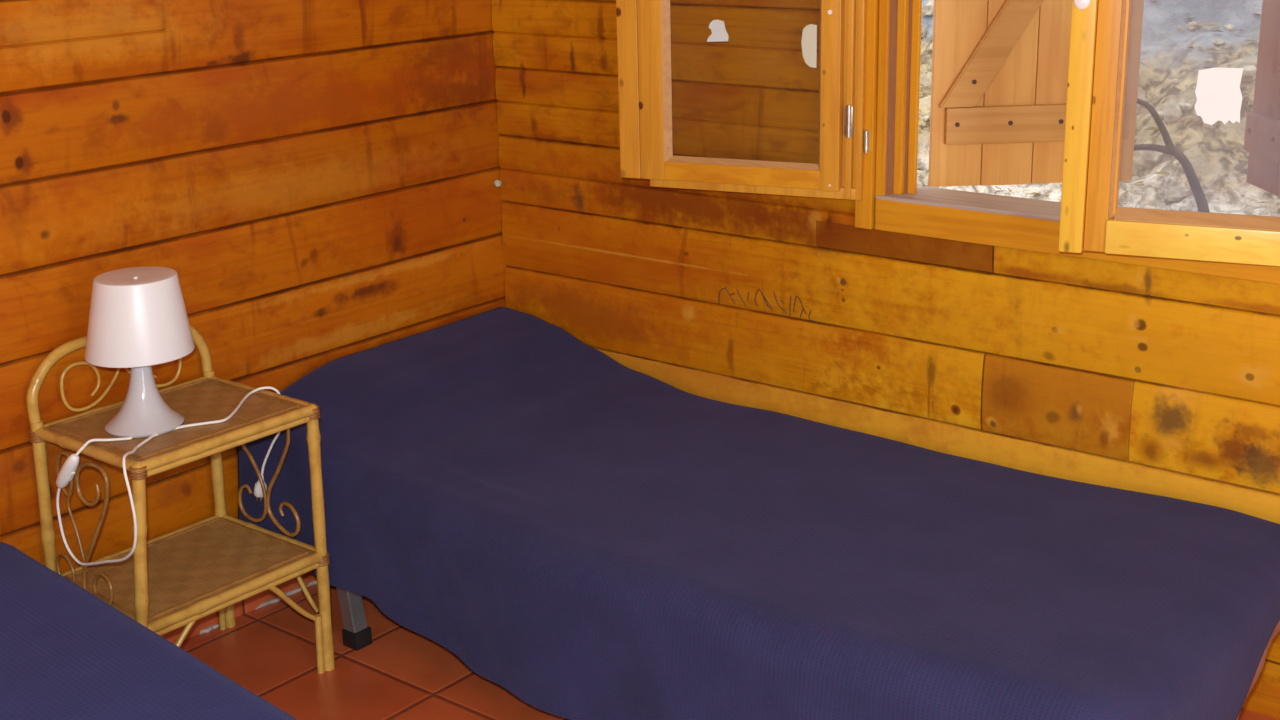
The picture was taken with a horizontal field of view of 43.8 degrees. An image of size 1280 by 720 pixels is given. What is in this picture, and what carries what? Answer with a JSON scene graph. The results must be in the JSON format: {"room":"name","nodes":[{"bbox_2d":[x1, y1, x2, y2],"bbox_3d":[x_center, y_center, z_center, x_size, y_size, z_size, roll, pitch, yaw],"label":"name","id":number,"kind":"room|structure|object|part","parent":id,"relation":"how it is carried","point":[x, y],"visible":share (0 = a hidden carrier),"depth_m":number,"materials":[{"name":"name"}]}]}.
{"room":"cabin bedroom","nodes":[
{"label":"cabin bedroom","id":0,"kind":"room"},
{"bbox_2d":[0,0,506,572],"bbox_3d":[-1.603,-0.341,2.191,0.100,2.360,4.100,12,22,37],"label":"wall","id":1,"kind":"structure","parent":0,"point":[315,179],"depth_m":3.14,"materials":[{"name":"brown wood"}]},
{"bbox_2d":[162,571,316,643],"bbox_3d":[-1.577,0.802,2.436,0.025,0.037,3.945,12,22,37],"label":"baseboard","id":2,"kind":"structure","parent":1,"relation":"attached to","point":[210,622],"depth_m":3.33,"materials":[{"name":"tile"}]},
{"bbox_2d":[494,180,501,186],"bbox_3d":[-0.331,-0.411,3.705,0.017,0.018,0.018,12,22,37],"label":"lump","id":3,"kind":"object","parent":1,"relation":"attached to","point":[497,183],"visible":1,"depth_m":3.70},
{"bbox_2d":[180,584,1277,719],"bbox_3d":[0.055,1.178,1.273,4.300,0.080,4.100,12,22,37],"label":"floor","id":4,"kind":"structure","parent":0,"point":[270,650],"depth_m":3.06,"materials":[{"name":"tile"}]},
{"bbox_2d":[26,324,334,673],"bbox_3d":[-0.855,0.295,2.932,0.338,0.678,0.455,12,22,37],"label":"nightstand","id":5,"kind":"object","parent":4,"relation":"on","point":[173,580],"visible":0.81,"depth_m":2.91,"materials":[{"name":"wicker"}]},
{"bbox_3d":[-1.080,0.373,2.919,0.026,0.545,0.045,12,22,37],"label":"leg","id":6,"kind":"part","parent":5,"relation":"part of","materials":[{"name":"wood"}]},
{"bbox_3d":[-0.852,0.440,2.722,0.025,0.523,0.079,12,22,37],"label":"leg","id":7,"kind":"part","parent":5,"relation":"part of","materials":[{"name":"wood"}]},
{"bbox_2d":[56,266,280,565],"bbox_3d":[-0.813,0.097,2.862,0.259,0.526,0.439,12,22,37],"label":"table lamp","id":8,"kind":"object","parent":5,"relation":"on","point":[138,318],"visible":0.98,"depth_m":2.74,"materials":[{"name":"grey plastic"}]},
{"bbox_2d":[56,454,78,488],"bbox_3d":[-0.995,0.193,2.768,0.068,0.075,0.024,12,22,37],"label":"switch","id":9,"kind":"object","parent":8,"relation":"attached to","point":[67,472],"depth_m":2.75,"materials":[{"name":"white plastic"}]},
{"bbox_3d":[-0.930,0.146,2.762,0.102,0.024,0.015,-11,19,-28],"label":"cord","id":10,"kind":"part","parent":8,"relation":"part of","materials":[{"name":"white plastic"}]},
{"bbox_3d":[-0.882,-0.080,2.786,0.186,0.139,0.186,12,22,37],"label":"lamp shade","id":11,"kind":"part","parent":8,"relation":"part of","materials":[{"name":"white plastic"}]},
{"bbox_3d":[-0.805,0.210,2.893,0.247,0.238,0.424,12,22,37],"label":"cord","id":12,"kind":"part","parent":8,"relation":"part of","materials":[{"name":"white plastic"}]},
{"bbox_2d":[44,378,306,460],"bbox_3d":[-0.842,0.107,2.896,0.300,0.009,0.364,12,22,37],"label":"shelf","id":13,"kind":"object","parent":5,"relation":"attached to","point":[263,413],"depth_m":2.86,"materials":[{"name":"brown wicker"}]},
{"bbox_2d":[63,517,314,622],"bbox_3d":[-0.848,0.389,2.967,0.300,0.009,0.388,12,22,37],"label":"shelf","id":14,"kind":"object","parent":5,"relation":"attached to","point":[214,564],"depth_m":2.96,"materials":[{"name":"brown wicker"}]},
{"bbox_3d":[-0.844,0.283,3.197,0.025,0.545,0.036,12,22,37],"label":"leg","id":15,"kind":"part","parent":5,"relation":"part of","materials":[{"name":"wood"}]},
{"bbox_3d":[-0.604,0.345,3.013,0.026,0.523,0.038,12,22,37],"label":"leg","id":16,"kind":"part","parent":5,"relation":"part of","materials":[{"name":"wood"}]},
{"bbox_2d":[336,587,371,650],"bbox_3d":[0.169,0.415,2.995,1.770,0.365,0.767,12,22,37],"label":"bed","id":17,"kind":"object","parent":4,"relation":"on","point":[357,635],"visible":0.06,"depth_m":3.15,"materials":[{"name":"grey paint"}]},
{"bbox_3d":[-0.577,0.452,3.152,0.063,0.192,0.034,12,22,37],"label":"leg","id":18,"kind":"part","parent":17,"relation":"part of","materials":[{"name":"grey paint"}]},
{"bbox_2d":[237,307,1279,719],"bbox_3d":[0.150,0.354,2.963,1.906,0.475,0.863,12,22,37],"label":"bedspread","id":19,"kind":"object","parent":17,"relation":"on","point":[592,536],"visible":0.95,"depth_m":2.73,"materials":[{"name":"blue fabric"}]},
{"bbox_2d":[1236,621,1279,719],"bbox_3d":[0.890,0.530,2.422,0.012,0.356,0.760,12,22,37],"label":"sheet","id":20,"kind":"object","parent":17,"relation":"on","point":[1277,629],"visible":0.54,"depth_m":2.52,"materials":[{"name":"white fabric"}]},
{"bbox_3d":[-0.687,0.785,1.853,1.890,0.365,0.918,12,22,37],"label":"bed","id":21,"kind":"object","parent":4,"relation":"on","visible":0},
{"bbox_2d":[0,542,296,719],"bbox_3d":[-0.676,0.753,1.839,1.952,0.383,0.875,15,24,43],"label":"bedspread","id":22,"kind":"object","parent":21,"relation":"on","point":[66,653],"visible":1,"depth_m":2.24,"materials":[{"name":"blue fabric"}]},
{"bbox_2d":[492,0,1279,719],"bbox_3d":[1.326,-0.462,2.364,4.200,2.360,0.100,12,22,37],"label":"wall","id":23,"kind":"structure","parent":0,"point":[1150,380],"depth_m":3.18,"materials":[{"name":"brown wood"}]},
{"bbox_2d":[616,0,1279,284],"bbox_3d":[0.613,-0.697,2.798,1.492,1.013,0.279,12,22,37],"label":"window","id":24,"kind":"structure","parent":23,"relation":"attached to","point":[870,50],"depth_m":2.99,"materials":[{"name":"brown wood"}]},
{"bbox_3d":[0.198,-0.365,3.149,0.327,0.036,0.002,7,19,24],"label":"sash rail","id":25,"kind":"part","parent":24,"relation":"part of","materials":[{"name":"brown wood"}]},
{"bbox_3d":[0.207,-0.753,3.039,0.462,0.880,0.030,7,19,24],"label":"sash","id":26,"kind":"part","parent":24,"relation":"part of","materials":[{"name":"brown wood"}]},
{"bbox_3d":[0.849,-0.252,2.843,0.912,0.009,0.128,12,22,37],"label":"sill","id":27,"kind":"part","parent":24,"relation":"part of","materials":[{"name":"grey wood"}]},
{"bbox_3d":[0.844,-0.218,2.845,0.912,0.061,0.112,12,22,37],"label":"rail","id":28,"kind":"part","parent":24,"relation":"part of","materials":[{"name":"brown wood"}]},
{"bbox_3d":[0.951,-0.592,2.490,0.448,0.891,0.036,7,19,24],"label":"sash","id":29,"kind":"part","parent":24,"relation":"part of","materials":[{"name":"brown wood"}]},
{"bbox_3d":[0.973,-0.190,2.600,0.410,0.058,0.042,7,19,24],"label":"sash rail","id":30,"kind":"part","parent":24,"relation":"part of","materials":[{"name":"brown wood"}]},
{"bbox_2d":[928,0,1143,186],"bbox_3d":[0.769,-0.780,3.039,0.406,0.901,0.044,-2,17,-2],"label":"wooden shutter","id":31,"kind":"object","parent":23,"relation":"attached to","point":[999,79],"visible":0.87,"depth_m":3.11,"materials":[{"name":"brown wood"}]},
{"bbox_3d":[0.779,-0.464,3.125,0.364,0.072,0.022,-2,17,-2],"label":"rail","id":32,"kind":"part","parent":31,"relation":"part of","materials":[{"name":"brown wood"}]},
{"bbox_2d":[1244,0,1279,196],"bbox_3d":[1.196,-0.703,2.755,0.044,0.901,0.528,-2,17,-2],"label":"wooden shutter","id":33,"kind":"object","parent":23,"relation":"attached to","point":[1262,129],"visible":1,"depth_m":3.02,"materials":[{"name":"brown wood"}]},
{"bbox_3d":[1.194,-0.373,2.853,0.022,0.072,0.486,-2,17,-2],"label":"rail","id":34,"kind":"part","parent":33,"relation":"part of","materials":[{"name":"brown wood"}]},
{"label":"outside","id":35,"kind":"structure","parent":0,"visible":0},
{"bbox_2d":[917,0,1279,216],"bbox_3d":[1.571,-1.874,5.254,5.800,3.347,5.040,12,22,37],"label":"ground","id":36,"kind":"structure","parent":35,"point":[1165,54],"depth_m":4.54,"materials":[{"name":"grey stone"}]},
{"bbox_2d":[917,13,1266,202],"bbox_3d":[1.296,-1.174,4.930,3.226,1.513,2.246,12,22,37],"label":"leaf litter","id":37,"kind":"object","parent":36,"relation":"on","point":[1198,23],"visible":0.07,"depth_m":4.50,"materials":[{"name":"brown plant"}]},
{"bbox_2d":[917,0,1279,211],"bbox_3d":[1.284,-1.015,4.784,3.047,1.475,2.153,12,22,37],"label":"loose stones","id":38,"kind":"object","parent":36,"relation":"on","point":[1172,113],"visible":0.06,"depth_m":4.40,"materials":[{"name":"stone"}]},
{"bbox_2d":[1134,98,1209,211],"bbox_3d":[1.325,-0.427,4.082,0.326,0.492,0.050,12,22,37],"label":"fallen branch","id":39,"kind":"object","parent":36,"relation":"on","point":[1169,148],"visible":0.59,"depth_m":4.01,"materials":[{"name":"grey wood"}]}
]}

